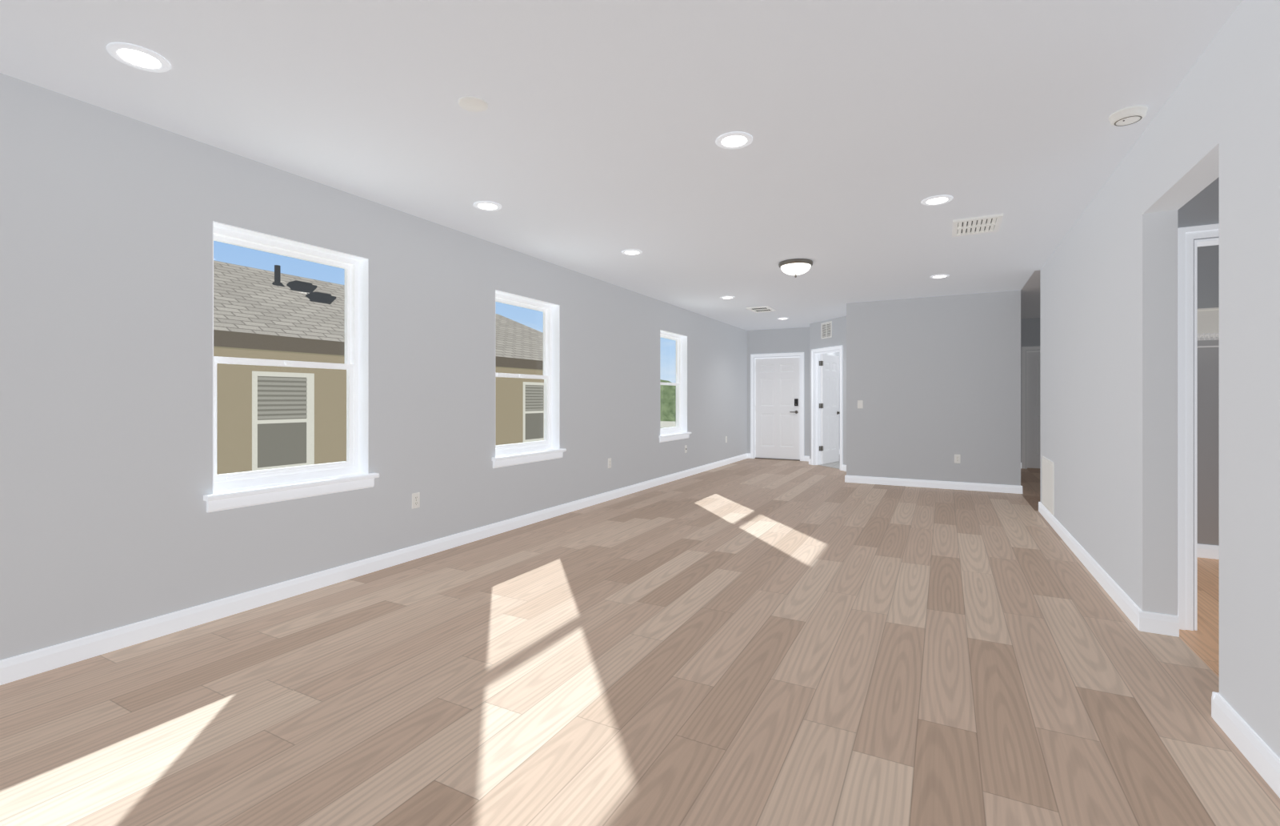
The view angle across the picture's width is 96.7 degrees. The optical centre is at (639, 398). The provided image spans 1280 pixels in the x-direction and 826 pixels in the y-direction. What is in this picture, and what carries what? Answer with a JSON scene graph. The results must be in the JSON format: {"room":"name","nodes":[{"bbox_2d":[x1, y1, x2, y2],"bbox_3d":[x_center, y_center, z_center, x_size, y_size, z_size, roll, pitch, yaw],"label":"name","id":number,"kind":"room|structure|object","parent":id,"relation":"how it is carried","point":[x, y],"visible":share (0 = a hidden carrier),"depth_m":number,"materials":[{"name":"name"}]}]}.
{"room":"empty living room","nodes":[
{"label":"empty living room","id":0,"kind":"room"},
{"bbox_2d":[0,72,747,659],"bbox_3d":[-0.934,-0.086,5.981,0.200,2.600,13.270,0,0,28],"label":"wall","id":1,"kind":"structure","parent":0,"point":[107,217],"depth_m":3.07,"materials":[{"name":"grey paint"}]},
{"bbox_2d":[203,220,379,511],"bbox_3d":[-2.175,-0.178,3.578,0.227,1.594,1.050,0,0,28],"label":"window","id":2,"kind":"structure","parent":1,"relation":"in","point":[230,490],"depth_m":3.71,"materials":[{"name":"white paint"}]},
{"bbox_2d":[412,492,419,508],"bbox_3d":[-1.702,0.774,4.322,0.007,0.114,0.070,0,0,28],"label":"outlet","id":3,"kind":"object","parent":1,"relation":"attached to","point":[415,496],"visible":1,"depth_m":4.32,"materials":[{"name":"white plastic"}]},
{"bbox_2d":[492,289,566,467],"bbox_3d":[-1.122,-0.178,5.549,0.227,1.594,1.060,0,0,28],"label":"window","id":4,"kind":"structure","parent":1,"relation":"in","point":[549,448],"depth_m":5.95,"materials":[{"name":"white paint"}]},
{"bbox_2d":[608,457,611,467],"bbox_3d":[-0.364,0.774,6.827,0.007,0.114,0.070,0,0,28],"label":"outlet","id":5,"kind":"object","parent":1,"relation":"attached to","point":[609,459],"visible":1,"depth_m":6.82,"materials":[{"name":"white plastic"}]},
{"bbox_2d":[659,329,691,442],"bbox_3d":[0.460,-0.178,8.508,0.227,1.594,1.050,0,0,28],"label":"window","id":6,"kind":"structure","parent":1,"relation":"in","point":[679,431],"depth_m":8.91,"materials":[{"name":"white paint"}]},
{"bbox_2d":[0,0,1242,330],"bbox_3d":[2.319,-1.446,5.280,6.600,0.120,15.100,0,0,28],"label":"ceiling","id":7,"kind":"structure","parent":0,"point":[594,141],"depth_m":2.78,"materials":[{"name":"white paint"}]},
{"bbox_2d":[106,42,170,72],"bbox_3d":[-2.034,-1.381,2.311,0.196,0.009,0.196,0,0,28],"label":"recessed light","id":8,"kind":"object","parent":7,"relation":"in","point":[132,55],"visible":1,"depth_m":2.30,"materials":[{"name":"white paint"}]},
{"bbox_2d":[458,96,487,111],"bbox_3d":[-0.785,-1.381,2.676,0.136,0.008,0.136,0,0,28],"label":"ceiling plate","id":9,"kind":"object","parent":7,"relation":"attached to","point":[470,103],"depth_m":2.66,"materials":[{"name":"white plastic"}]},
{"bbox_2d":[473,200,501,211],"bbox_3d":[-1.095,-1.381,4.089,0.196,0.009,0.196,0,0,28],"label":"recessed light","id":10,"kind":"object","parent":7,"relation":"in","point":[487,206],"visible":1,"depth_m":4.08,"materials":[{"name":"white paint"}]},
{"bbox_2d":[621,249,642,255],"bbox_3d":[-0.076,-1.381,5.381,0.196,0.009,0.196,0,0,28],"label":"recessed light","id":11,"kind":"object","parent":7,"relation":"in","point":[628,252],"visible":1,"depth_m":5.38,"materials":[{"name":"white paint"}]},
{"bbox_2d":[720,296,734,299],"bbox_3d":[1.197,-1.381,7.785,0.196,0.009,0.196,0,0,28],"label":"recessed light","id":12,"kind":"object","parent":7,"relation":"in","point":[722,297],"visible":1,"depth_m":7.76,"materials":[{"name":"white paint"}]},
{"bbox_2d":[716,132,752,149],"bbox_3d":[0.505,-1.381,3.052,0.196,0.009,0.196,0,0,28],"label":"recessed light","id":13,"kind":"object","parent":7,"relation":"in","point":[731,140],"visible":1,"depth_m":3.04,"materials":[{"name":"white paint"}]},
{"bbox_2d":[746,305,775,312],"bbox_3d":[1.873,-1.377,8.795,0.330,0.016,0.460,0,0,28],"label":"ceiling vent","id":14,"kind":"object","parent":7,"relation":"in","point":[757,309],"visible":1,"depth_m":8.75,"materials":[{"name":"white plastic"}]},
{"bbox_2d":[778,258,812,277],"bbox_3d":[1.586,-1.308,5.797,0.340,0.154,0.340,0,0,28],"label":"ceiling light","id":15,"kind":"object","parent":7,"relation":"attached to","point":[795,266],"depth_m":5.69,"materials":[{"name":"white glass"}]},
{"bbox_2d":[921,195,952,205],"bbox_3d":[2.074,-1.381,3.971,0.196,0.009,0.196,0,0,28],"label":"recessed light","id":16,"kind":"object","parent":7,"relation":"in","point":[938,199],"visible":1,"depth_m":3.96,"materials":[{"name":"white paint"}]},
{"bbox_2d":[929,274,949,278],"bbox_3d":[3.393,-1.381,6.441,0.196,0.009,0.196,0,0,28],"label":"recessed light","id":17,"kind":"object","parent":7,"relation":"in","point":[937,276],"visible":1,"depth_m":6.43,"materials":[{"name":"white paint"}]},
{"bbox_2d":[952,213,1003,236],"bbox_3d":[2.684,-1.377,4.541,0.330,0.016,0.460,0,0,28],"label":"ceiling vent","id":18,"kind":"object","parent":7,"relation":"in","point":[988,223],"visible":1,"depth_m":4.52,"materials":[{"name":"white plastic"}]},
{"bbox_2d":[1108,105,1147,126],"bbox_3d":[2.367,-1.364,2.760,0.144,0.043,0.144,0,0,28],"label":"smoke detector","id":19,"kind":"object","parent":7,"relation":"attached to","point":[1130,115],"visible":1,"depth_m":2.73,"materials":[{"name":"white plastic"}]},
{"bbox_2d":[0,458,1279,825],"bbox_3d":[2.319,1.274,5.280,6.600,0.120,15.100,0,0,28],"label":"floor","id":20,"kind":"structure","parent":0,"point":[746,642],"depth_m":2.38,"materials":[{"name":"laminate"}]},
{"bbox_2d":[747,327,809,458],"bbox_3d":[2.829,-0.086,11.380,1.350,2.600,0.200,0,0,28],"label":"wall","id":21,"kind":"structure","parent":0,"point":[785,340],"depth_m":11.27,"materials":[{"name":"grey"}]},
{"bbox_2d":[750,352,803,460],"bbox_3d":[2.767,0.158,11.402,1.066,2.113,0.218,0,0,28],"label":"door frame","id":22,"kind":"structure","parent":21,"relation":"attached to","point":[802,354],"depth_m":11.29,"materials":[{"name":"white wood"}]},
{"bbox_2d":[755,356,799,459],"bbox_3d":[2.748,0.192,11.364,0.896,2.005,0.156,0,0,28],"label":"front door","id":23,"kind":"structure","parent":21,"relation":"in","point":[777,379],"depth_m":11.34,"materials":[{"name":"white paint"}]},
{"bbox_2d":[809,316,846,464],"bbox_3d":[4.769,-0.086,10.468,2.930,2.600,3.300,0,0,28],"label":"wall","id":24,"kind":"structure","parent":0,"point":[838,338],"depth_m":9.86,"materials":[{"name":"grey paint"}]},
{"bbox_2d":[0,449,1279,797],"bbox_3d":[2.327,1.164,5.219,6.269,0.100,14.600,0,0,28],"label":"trim","id":25,"kind":"structure","parent":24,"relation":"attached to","point":[1254,748],"depth_m":3.26,"materials":[{"name":"white wood"}]},
{"bbox_2d":[821,320,831,338],"bbox_3d":[3.289,-1.206,10.034,0.014,0.280,0.300,0,0,-17],"label":"air vent","id":26,"kind":"object","parent":24,"relation":"in","point":[826,327],"visible":1,"depth_m":10.02,"materials":[{"name":"white plastic"}]},
{"bbox_2d":[811,344,842,470],"bbox_3d":[3.355,0.157,10.054,0.752,2.113,0.752,0,0,28],"label":"door frame","id":27,"kind":"structure","parent":24,"relation":"attached to","point":[818,362],"depth_m":10.40,"materials":[{"name":"white wood"}]},
{"bbox_2d":[820,354,839,463],"bbox_3d":[3.576,0.195,10.698,0.167,2.015,0.732,0,0,42],"label":"bathroom door","id":28,"kind":"structure","parent":24,"relation":"in","point":[830,367],"depth_m":10.65,"materials":[{"name":"white paint"}]},
{"bbox_2d":[819,453,839,468],"bbox_3d":[3.994,1.211,10.854,0.940,0.006,3.089,0,0,28],"label":"floor","id":29,"kind":"structure","parent":0,"point":[834,464],"depth_m":10.41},
{"bbox_2d":[846,290,1020,485],"bbox_3d":[4.675,-0.086,9.158,2.120,2.600,3.140,0,0,28],"label":"wall","id":30,"kind":"structure","parent":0,"point":[937,378],"depth_m":7.72,"materials":[{"name":"grey paint"}]},
{"bbox_2d":[857,400,863,407],"bbox_3d":[3.165,0.084,8.178,0.070,0.114,0.010,0,0,28],"label":"light switch","id":31,"kind":"object","parent":30,"relation":"attached to","point":[860,402],"visible":1,"depth_m":8.18,"materials":[{"name":"white plastic"}]},
{"bbox_2d":[954,454,959,463],"bbox_3d":[4.242,0.804,7.604,0.070,0.114,0.007,0,0,28],"label":"outlet","id":32,"kind":"object","parent":30,"relation":"attached to","point":[957,457],"visible":1,"depth_m":7.60,"materials":[{"name":"white plastic"}]},
{"bbox_2d":[1020,317,1039,468],"bbox_3d":[6.027,-0.086,7.465,2.120,2.600,6.850,0,0,28],"label":"wall","id":33,"kind":"structure","parent":0,"point":[1030,327],"depth_m":9.85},
{"bbox_2d":[1021,345,1039,468],"bbox_3d":[7.055,0.157,9.728,0.896,2.113,0.148,0,0,28],"label":"door frame","id":34,"kind":"structure","parent":33,"relation":"attached to","point":[1023,348],"depth_m":9.86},
{"bbox_2d":[1027,351,1039,467],"bbox_3d":[7.051,0.195,9.722,0.730,2.015,0.167,0,0,28],"label":"hall door","id":35,"kind":"structure","parent":0,"point":[1033,357],"depth_m":9.83,"materials":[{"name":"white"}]},
{"bbox_2d":[1040,0,1279,758],"bbox_3d":[2.249,-0.086,2.115,0.140,2.600,9.050,0,0,28],"label":"wall","id":36,"kind":"structure","parent":0,"point":[1109,290],"depth_m":2.80,"materials":[{"name":"grey paint"}]},
{"bbox_2d":[1041,456,1054,515],"bbox_3d":[4.072,0.854,5.682,0.015,0.500,0.700,0,0,28],"label":"air vent","id":37,"kind":"object","parent":36,"relation":"in","point":[1047,466],"visible":1,"depth_m":5.60,"materials":[{"name":"white plastic"}]},
{"bbox_2d":[1177,176,1219,629],"bbox_3d":[3.585,-0.086,2.693,1.670,2.600,0.130,0,0,28],"label":"wall","id":38,"kind":"structure","parent":0,"point":[1203,209],"depth_m":2.97,"materials":[{"name":"grey"}]},
{"bbox_2d":[1177,223,1219,630],"bbox_3d":[3.267,0.158,2.852,0.896,2.113,0.148,0,0,28],"label":"door frame","id":39,"kind":"structure","parent":38,"relation":"attached to","point":[1186,235],"depth_m":2.99,"materials":[{"name":"white wood"}]},
{"bbox_2d":[1197,244,1219,545],"bbox_3d":[3.797,-0.086,2.954,1.800,2.600,3.210,0,0,28],"label":"wall","id":40,"kind":"structure","parent":0,"point":[1208,256],"depth_m":4.34,"materials":[{"name":"grey"}]},
{"bbox_2d":[1197,332,1219,347],"bbox_3d":[4.340,-0.161,4.106,1.660,0.611,0.402,0,0,28],"label":"wire shelf","id":41,"kind":"object","parent":40,"relation":"attached to","point":[1212,334],"visible":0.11,"depth_m":4.06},
{"bbox_2d":[1197,307,1219,336],"bbox_3d":[4.217,-0.559,4.164,0.370,0.184,0.256,0,0,28],"label":"basket","id":42,"kind":"object","parent":41,"relation":"on","point":[1208,318],"depth_m":4.10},
{"label":"outside","id":43,"kind":"structure","parent":0,"visible":0},
{"bbox_3d":[-20.245,4.314,33.496,59.800,0.200,120.000,0,0,28],"label":"ground","id":44,"kind":"structure","parent":43,"visible":0},
{"bbox_2d":[213,260,543,474],"bbox_3d":[-6.816,1.202,5.032,4.320,6.025,20.450,0,0,28],"label":"neighboring house","id":45,"kind":"structure","parent":44,"relation":"on","point":[269,417],"depth_m":6.87,"materials":[{"name":"beige"}]},
{"bbox_2d":[660,379,675,427],"bbox_3d":[-9.355,1.479,40.051,43.170,5.471,4.028,0,0,28],"label":"trees","id":46,"kind":"object","parent":44,"relation":"on","point":[667,392],"visible":0.03,"depth_m":33.17,"materials":[{"name":"green plant"}]}
]}

